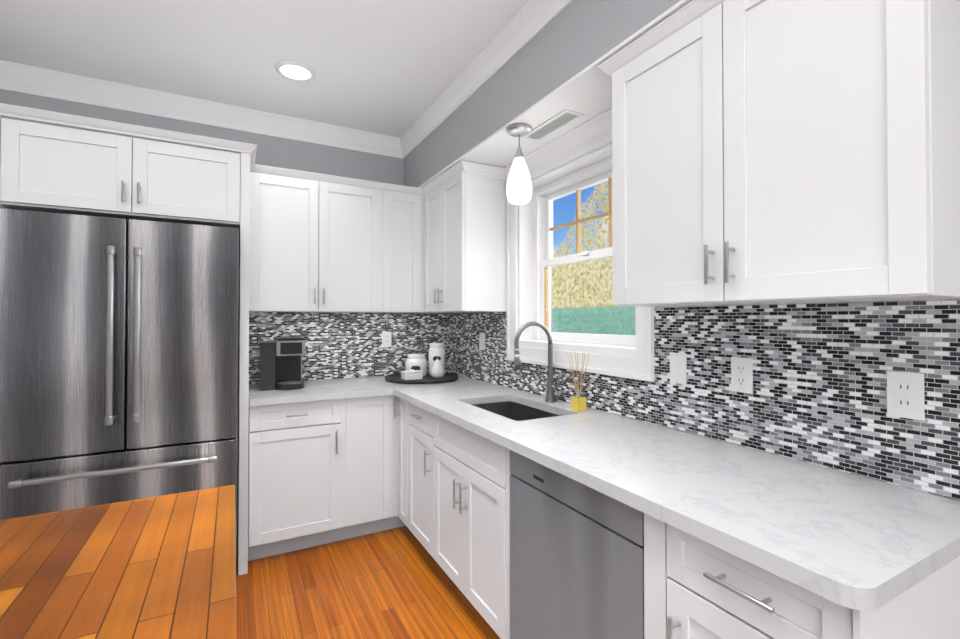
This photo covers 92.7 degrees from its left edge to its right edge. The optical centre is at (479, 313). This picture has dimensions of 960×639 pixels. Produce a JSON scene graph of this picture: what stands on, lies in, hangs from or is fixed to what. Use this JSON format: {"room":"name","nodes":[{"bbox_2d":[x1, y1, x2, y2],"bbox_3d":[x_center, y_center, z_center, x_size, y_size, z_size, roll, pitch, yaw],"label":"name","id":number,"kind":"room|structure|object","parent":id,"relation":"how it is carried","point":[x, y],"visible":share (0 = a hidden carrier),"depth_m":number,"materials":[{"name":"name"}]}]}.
{"room":"kitchen","nodes":[
{"label":"kitchen","id":0,"kind":"room"},
{"bbox_2d":[0,89,403,462],"bbox_3d":[-1.371,0.019,3.165,2.940,2.720,0.120,0,-1,-28],"label":"wall","id":1,"kind":"structure","parent":0,"point":[272,151],"depth_m":3.09,"materials":[{"name":"grey paint"}]},
{"bbox_2d":[0,60,399,157],"bbox_3d":[-1.653,-1.273,2.951,2.314,0.140,0.074,0,-1,-28],"label":"crown molding","id":2,"kind":"structure","parent":1,"relation":"attached to","point":[16,77],"depth_m":2.83,"materials":[{"name":"white wood"}]},
{"bbox_2d":[249,164,392,312],"bbox_3d":[-1.071,-0.450,3.076,0.878,0.876,0.328,0,-1,-28],"label":"upper cabinet","id":3,"kind":"object","parent":1,"relation":"attached to","point":[319,242],"depth_m":2.91,"materials":[{"name":"white wood"}]},
{"bbox_2d":[249,312,444,383],"bbox_3d":[-0.913,0.229,3.336,1.410,0.473,0.008,0,-1,-28],"label":"tile backsplash","id":4,"kind":"structure","parent":1,"relation":"attached to","point":[337,345],"depth_m":3.31,"materials":[{"name":"tile"}]},
{"bbox_2d":[382,332,390,346],"bbox_3d":[-0.702,0.192,3.440,0.072,0.116,0.008,0,-1,-28],"label":"electrical outlet","id":5,"kind":"object","parent":4,"relation":"attached to","point":[386,339],"visible":1,"depth_m":3.44,"materials":[{"name":"white plastic"}]},
{"bbox_2d":[393,184,420,312],"bbox_3d":[-0.635,-0.447,3.312,0.391,0.876,0.328,0,-1,-28],"label":"upper cabinet","id":6,"kind":"object","parent":1,"relation":"attached to","point":[406,199],"depth_m":3.20,"materials":[{"name":"white wood"}]},
{"bbox_2d":[396,0,572,158],"bbox_3d":[1.074,-1.301,0.409,0.044,0.140,7.080,0,-1,-28],"label":"crown molding","id":7,"kind":"structure","parent":1,"relation":"attached to","point":[524,25],"depth_m":2.33,"materials":[{"name":"white wood"}]},
{"bbox_2d":[0,0,526,137],"bbox_3d":[-0.956,-1.401,1.405,4.000,0.080,11.000,0,-1,-28],"label":"ceiling","id":8,"kind":"structure","parent":0,"point":[394,68],"depth_m":2.32,"materials":[{"name":"white paint"}]},
{"bbox_2d":[275,60,315,81],"bbox_3d":[-1.023,-1.342,2.538,0.210,0.010,0.210,0,-1,-28],"label":"recessed light","id":9,"kind":"object","parent":8,"relation":"in","point":[294,70],"visible":1,"depth_m":2.53,"materials":[{"name":"white plastic"}]},
{"bbox_2d":[404,0,691,187],"bbox_3d":[1.254,-1.145,0.503,0.363,0.449,7.078,0,-1,-28],"label":"soffit","id":10,"kind":"structure","parent":8,"relation":"attached to","point":[551,69],"depth_m":2.00,"materials":[{"name":"grey paint"}]},
{"bbox_2d":[506,123,531,204],"bbox_3d":[0.190,-0.720,2.221,0.128,0.362,0.128,0,-1,-28],"label":"pendant light","id":11,"kind":"object","parent":10,"relation":"hanging from","point":[519,188],"visible":1,"depth_m":2.18,"materials":[{"name":"white glass"}]},
{"bbox_2d":[521,109,583,141],"bbox_3d":[0.341,-0.898,2.197,0.110,0.006,0.350,0,-1,-28],"label":"ceiling air vent","id":12,"kind":"object","parent":10,"relation":"attached to","point":[556,123],"visible":1,"depth_m":2.17,"materials":[{"name":"white metal"}]},
{"bbox_2d":[236,526,500,638],"bbox_3d":[-0.956,1.389,1.373,4.000,0.060,11.000,0,-1,-28],"label":"floor","id":13,"kind":"structure","parent":0,"point":[396,583],"depth_m":2.22,"materials":[{"name":"brown wood"}]},
{"bbox_2d":[0,485,236,638],"bbox_3d":[-0.721,0.885,0.091,1.188,0.920,1.810,0,-1,-28],"label":"kitchen island","id":14,"kind":"object","parent":13,"relation":"on","point":[161,567],"visible":1,"depth_m":0.77,"materials":[{"name":"brown wood"}]},
{"bbox_2d":[0,208,238,560],"bbox_3d":[-1.768,0.470,2.371,0.900,1.800,0.830,0,-1,-28],"label":"fridge","id":15,"kind":"object","parent":13,"relation":"on","point":[118,359],"visible":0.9,"depth_m":2.04,"materials":[{"name":"silver metal"}]},
{"bbox_2d":[0,103,256,575],"bbox_3d":[-1.812,0.237,2.462,1.064,2.268,0.690,0,-1,-28],"label":"surround","id":16,"kind":"object","parent":13,"relation":"on","point":[55,162],"visible":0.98,"depth_m":2.21,"materials":[{"name":"white wood"}]},
{"bbox_2d":[248,395,395,560],"bbox_3d":[-1.016,0.938,2.931,0.850,0.877,0.608,0,-1,-28],"label":"base cabinet","id":17,"kind":"object","parent":13,"relation":"on","point":[320,472],"depth_m":2.65,"materials":[{"name":"white wood"}]},
{"bbox_2d":[249,376,396,405],"bbox_3d":[-1.036,0.479,2.898,0.780,0.036,0.655,0,-1,-28],"label":"countertop","id":18,"kind":"structure","parent":17,"relation":"on","point":[328,389],"depth_m":2.74,"materials":[{"name":"stone"}]},
{"bbox_2d":[258,336,304,390],"bbox_3d":[-1.248,0.304,2.873,0.254,0.312,0.310,0,-1,-28],"label":"coffee maker","id":19,"kind":"object","parent":18,"relation":"on","point":[279,363],"visible":1,"depth_m":2.77,"materials":[{"name":"grey plastic"}]},
{"bbox_2d":[377,372,959,610],"bbox_3d":[0.161,0.574,2.195,0.658,0.242,3.028,0,-1,-28],"label":"countertop","id":20,"kind":"structure","parent":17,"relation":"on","point":[852,541],"depth_m":1.13,"materials":[{"name":"stone"}]},
{"bbox_2d":[385,372,457,383],"bbox_3d":[-0.414,0.452,3.252,0.520,0.023,0.520,0,-1,-28],"label":"tray","id":21,"kind":"object","parent":20,"relation":"on","point":[426,379],"visible":0.73,"depth_m":3.13,"materials":[{"name":"grey wood"}]},
{"bbox_2d":[401,369,422,379],"bbox_3d":[-0.468,0.415,3.143,0.136,0.068,0.086,0,-1,-28],"label":"box","id":22,"kind":"object","parent":21,"relation":"on","point":[411,374],"visible":1,"depth_m":3.11,"materials":[{"name":"white ceramic"}]},
{"bbox_2d":[405,354,426,375],"bbox_3d":[-0.465,0.371,3.336,0.160,0.160,0.164,0,-1,-28],"label":"canister","id":23,"kind":"object","parent":21,"relation":"on","point":[416,361],"visible":0.75,"depth_m":3.28,"materials":[{"name":"white ceramic"}]},
{"bbox_2d":[428,343,444,374],"bbox_3d":[-0.319,0.334,3.392,0.124,0.237,0.129,0,-1,-28],"label":"canister","id":24,"kind":"object","parent":21,"relation":"on","point":[436,350],"visible":0.75,"depth_m":3.35,"materials":[{"name":"white ceramic"}]},
{"bbox_2d":[430,358,444,377],"bbox_3d":[-0.298,0.375,3.218,0.104,0.150,0.104,0,-1,-28],"label":"decor","id":25,"kind":"object","parent":21,"relation":"on","point":[437,370],"visible":1,"depth_m":3.18,"materials":[{"name":"white ceramic"}]},
{"bbox_2d":[514,321,559,401],"bbox_3d":[0.291,0.245,2.316,0.252,0.416,0.100,0,-1,-28],"label":"faucet","id":26,"kind":"object","parent":20,"relation":"on","point":[550,394],"visible":1,"depth_m":2.35,"materials":[{"name":"silver metal"}]},
{"bbox_2d":[567,352,588,410],"bbox_3d":[0.461,0.317,2.156,0.086,0.269,0.091,0,-1,-28],"label":"diffuser","id":27,"kind":"object","parent":20,"relation":"on","point":[578,402],"visible":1,"depth_m":2.14,"materials":[{"name":"yellow glass"}]},
{"bbox_2d":[396,396,399,527],"bbox_3d":[-0.183,0.937,2.880,0.608,0.877,0.223,0,-1,-28],"label":"base cabinet","id":28,"kind":"object","parent":13,"relation":"on","point":[397,398],"depth_m":2.88,"materials":[{"name":"white wood"}]},
{"bbox_2d":[400,398,494,555],"bbox_3d":[-0.077,0.935,2.684,0.608,0.877,0.440,0,-1,-28],"label":"base cabinet","id":29,"kind":"object","parent":13,"relation":"on","point":[422,432],"depth_m":2.51,"materials":[{"name":"white wood"}]},
{"bbox_2d":[432,443,510,638],"bbox_3d":[0.186,1.038,2.196,0.608,0.660,0.805,0,-1,-28],"label":"base cabinet","id":30,"kind":"object","parent":13,"relation":"on","point":[471,484],"depth_m":1.94,"materials":[{"name":"white wood"}]},
{"bbox_2d":[510,450,643,638],"bbox_3d":[0.523,0.923,1.564,0.602,0.874,0.624,0,-1,-28],"label":"dishwasher","id":31,"kind":"object","parent":13,"relation":"on","point":[576,559],"visible":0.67,"depth_m":1.39,"materials":[{"name":"silver metal"}]},
{"bbox_2d":[644,513,959,638],"bbox_3d":[0.783,0.917,1.088,0.613,0.877,0.455,0,-1,-28],"label":"base cabinet","id":32,"kind":"object","parent":13,"relation":"on","point":[694,588],"depth_m":0.93,"materials":[{"name":"white wood"}]},
{"bbox_2d":[473,142,959,331],"bbox_3d":[1.553,-0.010,0.586,0.250,2.720,7.200,0,-1,-28],"label":"wall","id":33,"kind":"structure","parent":0,"point":[655,307],"depth_m":2.88,"materials":[{"name":"grey paint"}]},
{"bbox_2d":[421,160,506,312],"bbox_3d":[-0.124,-0.450,3.058,0.350,0.876,0.645,0,-1,-28],"label":"upper cabinet","id":34,"kind":"object","parent":33,"relation":"attached to","point":[464,219],"depth_m":2.81,"materials":[{"name":"white wood"}]},
{"bbox_2d":[504,107,611,178],"bbox_3d":[0.440,-0.858,2.318,0.065,0.084,1.190,0,-1,-28],"label":"crown molding","id":35,"kind":"structure","parent":33,"relation":"attached to","point":[602,122],"depth_m":2.28,"materials":[{"name":"white wood"}]},
{"bbox_2d":[506,128,654,381],"bbox_3d":[0.529,-0.280,2.399,0.230,1.120,1.110,0,-1,-28],"label":"window","id":36,"kind":"structure","parent":33,"relation":"in","point":[531,260],"depth_m":2.54,"materials":[{"name":"white wood"}]},
{"bbox_2d":[445,300,959,499],"bbox_3d":[0.441,0.207,2.362,0.010,0.494,3.008,0,-1,-28],"label":"tile backsplash","id":37,"kind":"structure","parent":33,"relation":"attached to","point":[818,396],"depth_m":1.39,"materials":[{"name":"tile"}]},
{"bbox_2d":[479,333,484,349],"bbox_3d":[0.011,0.189,3.137,0.013,0.116,0.072,0,-1,-28],"label":"outlet","id":38,"kind":"object","parent":37,"relation":"attached to","point":[481,341],"visible":1,"depth_m":3.13,"materials":[{"name":"white plastic"}]},
{"bbox_2d":[670,352,686,383],"bbox_3d":[0.758,0.208,1.756,0.013,0.116,0.072,0,-1,-28],"label":"outlet","id":39,"kind":"object","parent":37,"relation":"attached to","point":[678,367],"visible":1,"depth_m":1.75,"materials":[{"name":"white plastic"}]},
{"bbox_2d":[731,357,752,393],"bbox_3d":[0.879,0.206,1.537,0.008,0.116,0.072,0,-1,-28],"label":"duplex electrical outlet","id":40,"kind":"object","parent":37,"relation":"attached to","point":[742,375],"visible":1,"depth_m":1.53,"materials":[{"name":"white plastic"}]},
{"bbox_2d":[887,371,924,420],"bbox_3d":[1.080,0.206,1.163,0.009,0.116,0.072,0,-1,-28],"label":"outlet","id":41,"kind":"object","parent":37,"relation":"attached to","point":[905,395],"visible":1,"depth_m":1.16,"materials":[{"name":"white plastic"}]},
{"bbox_2d":[598,0,959,306],"bbox_3d":[0.799,-0.470,1.334,0.365,0.876,0.933,0,-1,-28],"label":"upper cabinet","id":42,"kind":"object","parent":33,"relation":"attached to","point":[766,152],"visible":0.98,"depth_m":1.12,"materials":[{"name":"white wood"}]},
{"label":"outside","id":43,"kind":"structure","parent":0,"visible":0},
{"bbox_2d":[552,181,635,334],"bbox_3d":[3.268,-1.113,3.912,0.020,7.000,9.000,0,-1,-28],"label":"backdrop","id":44,"kind":"structure","parent":43,"point":[575,270],"depth_m":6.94,"materials":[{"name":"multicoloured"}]}
]}

